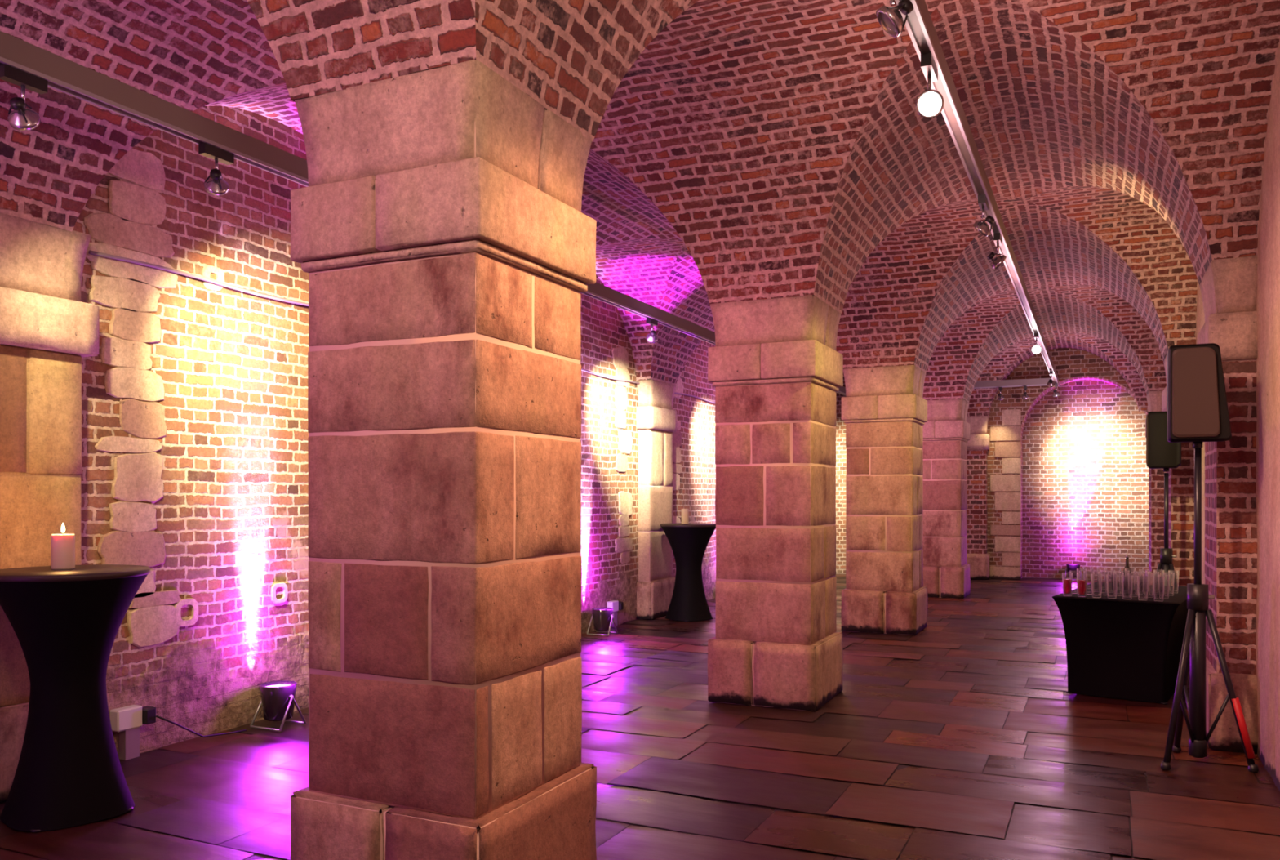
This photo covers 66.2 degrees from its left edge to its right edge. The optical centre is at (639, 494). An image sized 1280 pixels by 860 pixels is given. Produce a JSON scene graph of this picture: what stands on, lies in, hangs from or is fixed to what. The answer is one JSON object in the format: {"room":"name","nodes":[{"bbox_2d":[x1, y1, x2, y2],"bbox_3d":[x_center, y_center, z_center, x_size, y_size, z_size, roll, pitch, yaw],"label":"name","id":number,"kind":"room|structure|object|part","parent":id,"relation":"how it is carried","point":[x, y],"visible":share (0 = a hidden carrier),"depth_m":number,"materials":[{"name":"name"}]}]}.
{"room":"vaulted event hall","nodes":[
{"label":"vaulted event hall","id":0,"kind":"room"},
{"bbox_2d":[71,105,715,757],"bbox_3d":[-0.960,-0.556,9.874,0.035,4.166,21.344,0,0,25],"label":"wall","id":1,"kind":"structure","parent":0,"point":[195,393],"depth_m":6.24,"materials":[{"name":"brick"}]},
{"bbox_2d":[0,213,99,802],"bbox_3d":[-3.183,0.059,4.925,0.276,2.892,0.839,0,0,25],"label":"pilaster","id":2,"kind":"object","parent":1,"relation":"attached to","point":[46,331],"visible":0.71,"depth_m":4.96,"materials":[{"name":"stone"}]},
{"bbox_2d":[88,250,715,403],"bbox_3d":[-0.012,-1.330,11.821,0.022,0.042,14.201,0,0,25],"label":"cable","id":3,"kind":"object","parent":1,"relation":"attached to","point":[91,252],"visible":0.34,"depth_m":6.16,"materials":[{"name":"grey plastic"}]},
{"bbox_2d":[635,378,676,618],"bbox_3d":[0.193,0.059,12.153,0.258,2.891,0.800,0,0,25],"label":"pilaster","id":4,"kind":"object","parent":1,"relation":"attached to","point":[656,419],"visible":0.9,"depth_m":11.91,"materials":[{"name":"stone"}]},
{"bbox_2d":[0,0,1279,417],"bbox_3d":[1.708,-1.954,8.633,5.936,1.174,19.932,0,0,25],"label":"ceiling","id":5,"kind":"structure","parent":0,"point":[740,150],"depth_m":5.94,"materials":[{"name":"brick"}]},
{"bbox_2d":[0,31,845,395],"bbox_3d":[-0.147,-1.799,9.179,0.068,0.122,18.500,0,0,25],"label":"track","id":6,"kind":"object","parent":5,"relation":"attached to","point":[62,74],"visible":0.44,"depth_m":4.68,"materials":[{"name":"silver metal"}]},
{"bbox_2d":[0,63,48,130],"bbox_3d":[-2.549,-1.618,4.054,0.122,0.240,0.180,0,0,25],"label":"track spotlight","id":7,"kind":"object","parent":6,"relation":"attached to","point":[21,118],"visible":1,"depth_m":4.03,"materials":[{"name":"silver metal"}]},
{"bbox_2d":[8,97,31,122],"bbox_3d":[-2.542,-1.573,4.018,0.085,0.094,0.084,0,0,-28],"label":"socket","id":8,"kind":"object","parent":7,"relation":"in","point":[20,113],"depth_m":4.02,"materials":[{"name":"black plastic"}]},
{"bbox_3d":[-2.548,-1.651,4.054,0.015,0.073,0.015,0,0,3],"label":"stem","id":9,"kind":"part","parent":7,"relation":"part of","materials":[{"name":"silver metal"}]},
{"bbox_2d":[198,142,234,195],"bbox_3d":[-2.131,-1.618,4.941,0.125,0.239,0.180,0,0,25],"label":"track spotlight","id":10,"kind":"object","parent":6,"relation":"attached to","point":[215,185],"visible":1,"depth_m":4.91,"materials":[{"name":"silver metal"}]},
{"bbox_2d":[204,168,222,189],"bbox_3d":[-2.121,-1.576,4.909,0.086,0.095,0.084,0,0,-38],"label":"socket","id":11,"kind":"object","parent":10,"relation":"in","point":[215,182],"depth_m":4.91,"materials":[{"name":"black plastic"}]},
{"bbox_3d":[-2.132,-1.651,4.941,0.015,0.073,0.015,0,0,-42],"label":"stem","id":12,"kind":"part","parent":10,"relation":"part of","materials":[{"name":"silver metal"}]},
{"bbox_2d":[645,317,657,342],"bbox_3d":[0.119,-1.618,9.750,0.120,0.239,0.180,0,0,25],"label":"track spotlight","id":13,"kind":"object","parent":6,"relation":"attached to","point":[651,337],"visible":1,"depth_m":9.72,"materials":[{"name":"silver metal"}]},
{"bbox_2d":[647,329,655,339],"bbox_3d":[0.127,-1.576,9.717,0.086,0.095,0.084,0,0,-30],"label":"socket","id":14,"kind":"object","parent":13,"relation":"in","point":[651,335],"depth_m":9.72,"materials":[{"name":"black plastic"}]},
{"bbox_2d":[894,0,1059,386],"bbox_3d":[3.072,-1.909,8.113,0.068,0.122,19.300,0,0,25],"label":"track","id":15,"kind":"object","parent":5,"relation":"attached to","point":[919,25],"visible":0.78,"depth_m":5.23,"materials":[{"name":"silver metal"}]},
{"bbox_2d":[875,0,913,37],"bbox_3d":[0.893,-1.729,3.446,0.129,0.238,0.180,0,0,25],"label":"track spotlight","id":16,"kind":"object","parent":15,"relation":"attached to","point":[891,20],"visible":1,"depth_m":3.43,"materials":[{"name":"silver metal"}]},
{"bbox_3d":[0.887,-1.762,3.450,0.015,0.073,0.015,0,0,-42],"label":"stem","id":17,"kind":"part","parent":16,"relation":"part of","materials":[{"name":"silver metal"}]},
{"bbox_2d":[893,0,913,29],"bbox_3d":[0.917,-1.690,3.446,0.084,0.096,0.087,0,0,-12],"label":"socket","id":18,"kind":"object","parent":16,"relation":"in","point":[905,6],"depth_m":3.42,"materials":[{"name":"black plastic"}]},
{"bbox_2d":[915,53,944,118],"bbox_3d":[1.242,-1.728,4.200,0.117,0.241,0.180,0,0,25],"label":"track spotlight","id":19,"kind":"object","parent":15,"relation":"attached to","point":[930,103],"visible":1,"depth_m":4.18,"materials":[{"name":"silver metal"}]},
{"bbox_3d":[1.239,-1.762,4.201,0.015,0.073,0.015,0,0,3],"label":"stem","id":20,"kind":"part","parent":19,"relation":"part of","materials":[{"name":"silver metal"}]},
{"bbox_2d":[973,194,995,236],"bbox_3d":[2.153,-1.729,6.136,0.128,0.238,0.180,0,0,25],"label":"track spotlight","id":21,"kind":"object","parent":15,"relation":"attached to","point":[982,227],"visible":1,"depth_m":6.10,"materials":[{"name":"silver plastic"}]},
{"bbox_3d":[2.147,-1.762,6.139,0.015,0.073,0.015,0,0,-42],"label":"stem","id":22,"kind":"part","parent":21,"relation":"part of","materials":[{"name":"silver metal"}]},
{"bbox_2d":[979,214,995,231],"bbox_3d":[2.168,-1.689,6.119,0.086,0.096,0.086,0,0,25],"label":"socket","id":23,"kind":"object","parent":21,"relation":"in","point":[984,226],"depth_m":6.10,"materials":[{"name":"black plastic"}]},
{"bbox_2d":[987,232,1006,269],"bbox_3d":[2.558,-1.729,7.029,0.128,0.238,0.180,0,0,25],"label":"track spotlight","id":24,"kind":"object","parent":15,"relation":"attached to","point":[997,260],"visible":1,"depth_m":7.00,"materials":[{"name":"silver plastic"}]},
{"bbox_2d":[987,251,1002,264],"bbox_3d":[2.530,-1.688,7.024,0.084,0.096,0.086,0,0,-23],"label":"socket","id":25,"kind":"object","parent":24,"relation":"in","point":[997,260],"depth_m":7.00,"materials":[{"name":"black plastic"}]},
{"bbox_3d":[2.563,-1.762,7.027,0.015,0.073,0.015,0,0,3],"label":"stem","id":26,"kind":"part","parent":24,"relation":"part of","materials":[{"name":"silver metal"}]},
{"bbox_2d":[1031,333,1041,354],"bbox_3d":[4.578,-1.729,11.328,0.117,0.239,0.180,0,0,25],"label":"track spotlight","id":27,"kind":"object","parent":15,"relation":"attached to","point":[1036,348],"visible":1,"depth_m":11.31,"materials":[{"name":"silver plastic"}]},
{"bbox_2d":[1047,370,1055,386],"bbox_3d":[6.191,-1.728,14.769,0.117,0.240,0.180,0,0,25],"label":"track spotlight","id":28,"kind":"object","parent":15,"relation":"attached to","point":[1051,383],"visible":1,"depth_m":14.74,"materials":[{"name":"silver plastic"}]},
{"bbox_2d":[1052,382,1060,396],"bbox_3d":[6.956,-1.734,16.398,0.117,0.228,0.180,0,0,25],"label":"track spotlight","id":29,"kind":"object","parent":15,"relation":"attached to","point":[1055,394],"visible":0.99,"depth_m":16.37,"materials":[{"name":"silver plastic"}]},
{"bbox_2d":[973,377,1050,388],"bbox_3d":[6.268,-1.909,16.941,1.580,0.122,0.068,0,0,25],"label":"track","id":30,"kind":"object","parent":5,"relation":"attached to","point":[1037,381],"visible":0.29,"depth_m":16.86,"materials":[{"name":"silver metal"}]},
{"bbox_2d":[997,386,1004,400],"bbox_3d":[6.235,-1.733,16.956,0.116,0.230,0.180,0,0,25],"label":"track spotlight","id":31,"kind":"object","parent":30,"relation":"hanging from","point":[1000,397],"visible":1,"depth_m":16.92,"materials":[{"name":"silver plastic"}]},
{"bbox_3d":[6.268,-1.857,16.941,1.580,0.017,0.068,0,0,25],"label":"rail","id":32,"kind":"part","parent":30,"relation":"part of","materials":[{"name":"grey metal"}]},
{"bbox_2d":[1022,385,1029,399],"bbox_3d":[6.595,-1.735,16.788,0.117,0.226,0.180,0,0,25],"label":"track spotlight","id":33,"kind":"object","parent":30,"relation":"hanging from","point":[1024,397],"visible":1,"depth_m":16.75,"materials":[{"name":"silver plastic"}]},
{"bbox_2d":[0,573,1279,859],"bbox_3d":[1.856,1.506,8.949,6.480,0.021,20.818,0,0,25],"label":"floor","id":34,"kind":"structure","parent":0,"point":[962,736],"depth_m":5.37,"materials":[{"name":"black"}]},
{"bbox_2d":[0,564,151,831],"bbox_3d":[-2.705,0.927,4.646,0.694,1.145,0.694,0,0,-4],"label":"cocktail table","id":35,"kind":"object","parent":34,"relation":"on","point":[66,623],"visible":1,"depth_m":4.49,"materials":[{"name":"black fabric"}]},
{"bbox_2d":[50,522,75,568],"bbox_3d":[-2.760,0.244,4.694,0.100,0.221,0.100,0,0,25],"label":"candle","id":36,"kind":"object","parent":35,"relation":"on","point":[62,545],"visible":1,"depth_m":4.65,"materials":[{"name":"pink wax"}]},
{"bbox_2d":[110,704,155,759],"bbox_3d":[-2.892,1.355,5.601,0.100,0.290,0.230,0,0,25],"label":"electrical outlet","id":37,"kind":"object","parent":34,"relation":"on","point":[127,720],"visible":0.92,"depth_m":5.57,"materials":[{"name":"grey plastic"}]},
{"bbox_2d":[155,715,246,737],"bbox_3d":[-2.667,1.384,5.950,0.070,0.218,0.616,0,0,30],"label":"power cable","id":38,"kind":"object","parent":34,"relation":"on","point":[157,716],"visible":1,"depth_m":5.96,"materials":[{"name":"black plastic"}]},
{"bbox_2d":[249,680,306,731],"bbox_3d":[-2.341,1.361,6.353,0.266,0.272,0.234,0,0,25],"label":"uplighter","id":39,"kind":"object","parent":34,"relation":"on","point":[277,700],"visible":1,"depth_m":6.27,"materials":[{"name":"grey metal"}]},
{"bbox_3d":[-2.447,1.392,6.402,0.033,0.208,0.234,0,0,25],"label":"stand leg","id":40,"kind":"part","parent":39,"relation":"part of","materials":[{"name":"silver metal"}]},
{"bbox_3d":[-2.341,1.337,6.353,0.230,0.225,0.230,0,0,25],"label":"casing","id":41,"kind":"part","parent":39,"relation":"part of","materials":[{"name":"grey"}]},
{"bbox_3d":[-2.236,1.392,6.304,0.033,0.208,0.234,0,0,25],"label":"stand leg","id":42,"kind":"part","parent":39,"relation":"part of","materials":[{"name":"silver metal"}]},
{"bbox_2d":[290,60,595,859],"bbox_3d":[-0.698,0.059,3.627,0.806,2.893,0.804,0,0,25],"label":"stone pillar","id":43,"kind":"structure","parent":34,"relation":"on","point":[442,236],"depth_m":3.32,"materials":[{"name":"beige stone"}]},
{"bbox_2d":[586,607,617,635],"bbox_3d":[-0.404,1.361,10.536,0.266,0.272,0.234,0,0,25],"label":"uplighter","id":44,"kind":"object","parent":34,"relation":"on","point":[602,617],"visible":1,"depth_m":10.46,"materials":[{"name":"grey"}]},
{"bbox_3d":[-0.509,1.392,10.586,0.033,0.208,0.234,0,0,25],"label":"stand leg","id":45,"kind":"part","parent":44,"relation":"part of","materials":[{"name":"silver metal"}]},
{"bbox_3d":[-0.404,1.337,10.536,0.230,0.225,0.230,0,0,25],"label":"casing","id":46,"kind":"part","parent":44,"relation":"part of","materials":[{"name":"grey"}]},
{"bbox_3d":[-0.298,1.392,10.487,0.033,0.208,0.234,0,0,25],"label":"stand leg","id":47,"kind":"part","parent":44,"relation":"part of","materials":[{"name":"silver metal"}]},
{"bbox_2d":[606,600,622,626],"bbox_3d":[-0.283,1.355,11.170,0.100,0.290,0.230,0,0,25],"label":"electrical box","id":48,"kind":"object","parent":34,"relation":"on","point":[615,605],"visible":0.87,"depth_m":11.13,"materials":[{"name":"grey plastic"}]},
{"bbox_2d":[660,522,715,621],"bbox_3d":[0.591,0.927,11.870,0.694,1.145,0.694,0,0,8],"label":"cocktail table","id":49,"kind":"object","parent":34,"relation":"on","point":[688,542],"visible":0.99,"depth_m":11.70,"materials":[{"name":"black fabric"}]},
{"bbox_2d":[681,508,688,523],"bbox_3d":[0.546,0.259,11.891,0.090,0.192,0.090,0,0,25],"label":"candle","id":50,"kind":"object","parent":49,"relation":"on","point":[685,512],"visible":1,"depth_m":11.85,"materials":[{"name":"beige wax"}]},
{"bbox_2d":[707,294,843,711],"bbox_3d":[1.020,0.059,7.294,0.807,2.891,0.806,0,0,25],"label":"stone pillar","id":51,"kind":"structure","parent":34,"relation":"on","point":[775,368],"depth_m":6.98,"materials":[{"name":"beige stone"}]},
{"bbox_2d":[840,364,927,635],"bbox_3d":[2.737,0.059,10.963,0.808,2.892,0.809,0,0,25],"label":"stone pillar","id":52,"kind":"structure","parent":34,"relation":"on","point":[884,409],"depth_m":10.64,"materials":[{"name":"beige stone"}]},
{"bbox_2d":[922,398,969,598],"bbox_3d":[4.455,0.059,14.630,0.809,2.892,0.808,0,0,25],"label":"stone pillar","id":53,"kind":"structure","parent":34,"relation":"on","point":[946,431],"depth_m":14.26,"materials":[{"name":"beige stone"}]},
{"bbox_2d":[1064,563,1081,580],"bbox_3d":[7.603,1.361,17.221,0.266,0.272,0.234,0,0,25],"label":"uplighter","id":54,"kind":"object","parent":34,"relation":"on","point":[1073,567],"visible":0.91,"depth_m":17.14,"materials":[{"name":"grey"}]},
{"bbox_3d":[7.603,1.337,17.221,0.230,0.225,0.230,0,0,25],"label":"casing","id":55,"kind":"part","parent":54,"relation":"part of","materials":[{"name":"grey"}]},
{"bbox_2d":[1052,582,1189,703],"bbox_3d":[3.896,1.134,7.767,0.848,0.732,1.508,0,0,36],"label":"table","id":56,"kind":"object","parent":34,"relation":"on","point":[1129,648],"visible":0.8,"depth_m":7.26,"materials":[{"name":"black fabric"}]},
{"bbox_2d":[1062,572,1072,595],"bbox_3d":[3.236,0.680,7.431,0.074,0.175,0.074,0,0,25],"label":"drinking glass","id":57,"kind":"object","parent":56,"relation":"on","point":[1068,583],"visible":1,"depth_m":7.41,"materials":[{"name":"red"}]},
{"bbox_2d":[1076,573,1087,596],"bbox_3d":[3.320,0.680,7.370,0.074,0.175,0.074,0,0,25],"label":"drinking glass","id":58,"kind":"object","parent":56,"relation":"on","point":[1082,584],"visible":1,"depth_m":7.35,"materials":[{"name":"red"}]},
{"bbox_2d":[1090,568,1100,591],"bbox_3d":[3.602,0.680,7.758,0.074,0.175,0.074,0,0,25],"label":"drinking glass","id":59,"kind":"object","parent":56,"relation":"on","point":[1091,569],"visible":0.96,"depth_m":7.75,"materials":[{"name":"white"}]},
{"bbox_2d":[1091,573,1102,597],"bbox_3d":[3.403,0.680,7.310,0.074,0.175,0.074,0,0,25],"label":"drinking glass","id":60,"kind":"object","parent":56,"relation":"on","point":[1091,573],"visible":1,"depth_m":7.32,"materials":[{"name":"white"}]},
{"bbox_2d":[1097,567,1106,589],"bbox_3d":[3.744,0.680,7.952,0.074,0.175,0.074,0,0,25],"label":"drinking glass","id":61,"kind":"object","parent":56,"relation":"on","point":[1097,567],"visible":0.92,"depth_m":7.94,"materials":[{"name":"white"}]},
{"bbox_2d":[1097,571,1108,595],"bbox_3d":[3.544,0.680,7.504,0.074,0.175,0.074,0,0,25],"label":"drinking glass","id":62,"kind":"object","parent":56,"relation":"on","point":[1098,571],"visible":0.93,"depth_m":7.49,"materials":[{"name":"white"}]},
{"bbox_2d":[1104,568,1115,592],"bbox_3d":[3.686,0.680,7.698,0.074,0.175,0.074,0,0,25],"label":"drinking glass","id":63,"kind":"object","parent":56,"relation":"on","point":[1106,569],"visible":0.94,"depth_m":7.70,"materials":[{"name":"white"}]},
{"bbox_2d":[1106,573,1117,598],"bbox_3d":[3.486,0.680,7.249,0.074,0.175,0.074,0,0,25],"label":"drinking glass","id":64,"kind":"object","parent":56,"relation":"on","point":[1106,574],"visible":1,"depth_m":7.25,"materials":[{"name":"white"}]},
{"bbox_2d":[1111,568,1120,590],"bbox_3d":[3.827,0.680,7.892,0.074,0.175,0.074,0,0,25],"label":"drinking glass","id":65,"kind":"object","parent":56,"relation":"on","point":[1111,568],"visible":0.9,"depth_m":7.88,"materials":[{"name":"white"}]},
{"bbox_2d":[1112,572,1124,595],"bbox_3d":[3.627,0.680,7.443,0.074,0.175,0.074,0,0,25],"label":"drinking glass","id":66,"kind":"object","parent":56,"relation":"on","point":[1113,572],"visible":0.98,"depth_m":7.43,"materials":[{"name":"white"}]},
{"bbox_2d":[1122,550,1132,589],"bbox_3d":[3.957,0.613,7.970,0.068,0.310,0.068,0,0,25],"label":"wine bottle","id":67,"kind":"object","parent":56,"relation":"on","point":[1126,575],"visible":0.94,"depth_m":7.95,"materials":[{"name":"clear glass"}]},
{"bbox_2d":[1121,574,1133,599],"bbox_3d":[3.569,0.680,7.188,0.074,0.175,0.074,0,0,25],"label":"drinking glass","id":68,"kind":"object","parent":56,"relation":"on","point":[1122,575],"visible":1,"depth_m":7.19,"materials":[{"name":"white"}]},
{"bbox_2d":[1128,572,1138,596],"bbox_3d":[3.711,0.680,7.382,0.074,0.175,0.074,0,0,25],"label":"drinking glass","id":69,"kind":"object","parent":56,"relation":"on","point":[1128,572],"visible":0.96,"depth_m":7.37,"materials":[{"name":"white"}]},
{"bbox_2d":[1133,570,1144,594],"bbox_3d":[3.852,0.680,7.576,0.074,0.175,0.074,0,0,25],"label":"drinking glass","id":70,"kind":"object","parent":56,"relation":"on","point":[1134,571],"visible":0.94,"depth_m":7.58,"materials":[{"name":"white"}]},
{"bbox_2d":[1137,575,1148,599],"bbox_3d":[3.652,0.680,7.128,0.074,0.175,0.074,0,0,25],"label":"drinking glass","id":71,"kind":"object","parent":56,"relation":"on","point":[1137,575],"visible":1,"depth_m":7.12,"materials":[{"name":"white"}]},
{"bbox_2d":[1142,573,1154,597],"bbox_3d":[3.794,0.680,7.322,0.074,0.175,0.074,0,0,25],"label":"drinking glass","id":72,"kind":"object","parent":56,"relation":"on","point":[1143,573],"visible":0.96,"depth_m":7.32,"materials":[{"name":"white"}]},
{"bbox_2d":[1152,576,1164,599],"bbox_3d":[3.736,0.680,7.067,0.074,0.175,0.074,0,0,25],"label":"drinking glass","id":73,"kind":"object","parent":56,"relation":"on","point":[1153,576],"visible":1,"depth_m":7.05,"materials":[{"name":"white"}]},
{"bbox_2d":[1158,573,1169,598],"bbox_3d":[3.877,0.680,7.261,0.074,0.175,0.074,0,0,25],"label":"drinking glass","id":74,"kind":"object","parent":56,"relation":"on","point":[1158,574],"visible":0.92,"depth_m":7.26,"materials":[{"name":"white"}]},
{"bbox_2d":[1163,571,1174,595],"bbox_3d":[4.018,0.680,7.455,0.074,0.175,0.074,0,0,25],"label":"drinking glass","id":75,"kind":"object","parent":56,"relation":"on","point":[1168,571],"visible":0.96,"depth_m":7.46,"materials":[{"name":"white"}]},
{"bbox_2d":[1168,569,1178,591],"bbox_3d":[4.160,0.680,7.649,0.074,0.175,0.074,0,0,25],"label":"drinking glass","id":76,"kind":"object","parent":56,"relation":"on","point":[1168,570],"visible":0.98,"depth_m":7.65,"materials":[{"name":"white"}]},
{"bbox_2d":[1152,472,1177,585],"bbox_3d":[4.927,0.650,9.158,0.506,1.700,0.445,0,0,40],"label":"speaker stand","id":77,"kind":"object","parent":34,"relation":"on","point":[1166,563],"visible":0.28,"depth_m":9.09,"materials":[{"name":"black paint"}]},
{"bbox_3d":[4.732,1.062,9.135,0.242,0.853,0.034,0,0,10],"label":"leg","id":78,"kind":"part","parent":77,"relation":"part of","materials":[{"name":"black paint"}]},
{"bbox_2d":[1146,411,1181,471],"bbox_3d":[4.866,-0.490,9.119,0.283,0.559,0.300,0,0,30],"label":"loudspeaker","id":79,"kind":"object","parent":77,"relation":"on","point":[1161,453],"visible":0.86,"depth_m":9.03,"materials":[{"name":"black plastic"}]},
{"bbox_2d":[1146,413,1148,466],"bbox_3d":[4.762,-0.505,9.203,0.018,0.490,0.230,0,0,30],"label":"grille","id":80,"kind":"object","parent":79,"relation":"attached to","point":[1147,416],"depth_m":9.11,"materials":[{"name":"grey metal"}]},
{"bbox_2d":[1163,467,1168,471],"bbox_3d":[4.885,-0.228,9.108,0.048,0.033,0.048,0,0,30],"label":"socket","id":81,"kind":"object","parent":79,"relation":"attached to","point":[1165,469],"depth_m":9.09,"materials":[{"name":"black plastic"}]},
{"bbox_3d":[4.938,1.062,8.962,0.034,0.853,0.242,0,0,-20],"label":"leg","id":82,"kind":"part","parent":77,"relation":"part of","materials":[{"name":"black paint"}]},
{"bbox_2d":[1160,447,1258,772],"bbox_3d":[3.114,0.620,5.533,0.506,1.760,0.445,0,0,5],"label":"speaker stand","id":83,"kind":"object","parent":34,"relation":"on","point":[1193,656],"visible":1,"depth_m":5.43,"materials":[{"name":"black paint"}]},
{"bbox_3d":[2.967,1.062,5.403,0.214,0.853,0.139,0,0,5],"label":"leg","id":84,"kind":"part","parent":83,"relation":"part of","materials":[{"name":"black paint"}]},
{"bbox_3d":[3.122,1.062,5.622,0.032,0.853,0.243,0,0,5],"label":"leg","id":85,"kind":"part","parent":83,"relation":"part of","materials":[{"name":"black paint"}]},
{"bbox_2d":[1167,342,1231,447],"bbox_3d":[3.099,-0.540,5.449,0.300,0.559,0.283,0,0,25],"label":"loudspeaker","id":86,"kind":"object","parent":83,"relation":"on","point":[1197,411],"visible":1,"depth_m":5.33,"materials":[{"name":"black plastic"}]},
{"bbox_2d":[1172,346,1220,437],"bbox_3d":[3.025,-0.555,5.337,0.230,0.490,0.018,0,0,25],"label":"grille","id":87,"kind":"object","parent":86,"relation":"attached to","point":[1196,371],"depth_m":5.33,"materials":[{"name":"grey"}]},
{"bbox_2d":[1192,441,1202,447],"bbox_3d":[3.108,-0.278,5.468,0.048,0.033,0.048,0,0,25],"label":"socket","id":88,"kind":"object","parent":86,"relation":"attached to","point":[1195,444],"depth_m":5.45,"materials":[{"name":"black plastic"}]},
{"bbox_3d":[3.170,0.570,5.462,0.045,0.027,0.028,0,0,5],"label":"knob","id":89,"kind":"part","parent":83,"relation":"part of","materials":[{"name":"silver metal"}]},
{"bbox_3d":[3.235,1.062,5.379,0.242,0.853,0.034,0,0,35],"label":"leg","id":90,"kind":"part","parent":83,"relation":"part of","materials":[{"name":"black paint"}]},
{"bbox_2d":[835,347,1148,581],"bbox_3d":[6.057,-0.555,17.913,6.094,4.159,0.636,0,0,25],"label":"wall","id":91,"kind":"structure","parent":0,"point":[1068,473],"depth_m":17.38,"materials":[{"name":"brick"}]},
{"bbox_2d":[966,416,990,578],"bbox_3d":[5.846,0.060,17.597,0.799,2.892,0.361,0,0,25],"label":"pilaster","id":92,"kind":"object","parent":91,"relation":"attached to","point":[978,446],"visible":0.48,"depth_m":17.38,"materials":[{"name":"brick"}]},
{"bbox_2d":[1195,38,1279,790],"bbox_3d":[4.508,-0.555,7.678,0.016,4.161,20.678,0,0,25],"label":"wall","id":93,"kind":"structure","parent":0,"point":[1268,359],"depth_m":5.25,"materials":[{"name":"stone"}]},
{"bbox_2d":[1145,390,1166,584],"bbox_3d":[7.083,0.059,13.399,0.301,2.892,0.800,0,0,25],"label":"pilaster","id":94,"kind":"object","parent":93,"relation":"attached to","point":[1154,398],"visible":0.21,"depth_m":13.10,"materials":[{"name":"brick"}]},
{"bbox_2d":[1162,353,1194,586],"bbox_3d":[5.364,0.059,9.731,0.300,2.892,0.800,0,0,25],"label":"pilaster","id":95,"kind":"object","parent":93,"relation":"attached to","point":[1181,478],"visible":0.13,"depth_m":9.41,"materials":[{"name":"brick"}]},
{"bbox_2d":[1197,255,1257,753],"bbox_3d":[3.647,0.059,6.066,0.301,2.890,0.802,0,0,25],"label":"pilaster","id":96,"kind":"object","parent":93,"relation":"attached to","point":[1228,287],"visible":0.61,"depth_m":5.74,"materials":[{"name":"brick"}]}
]}

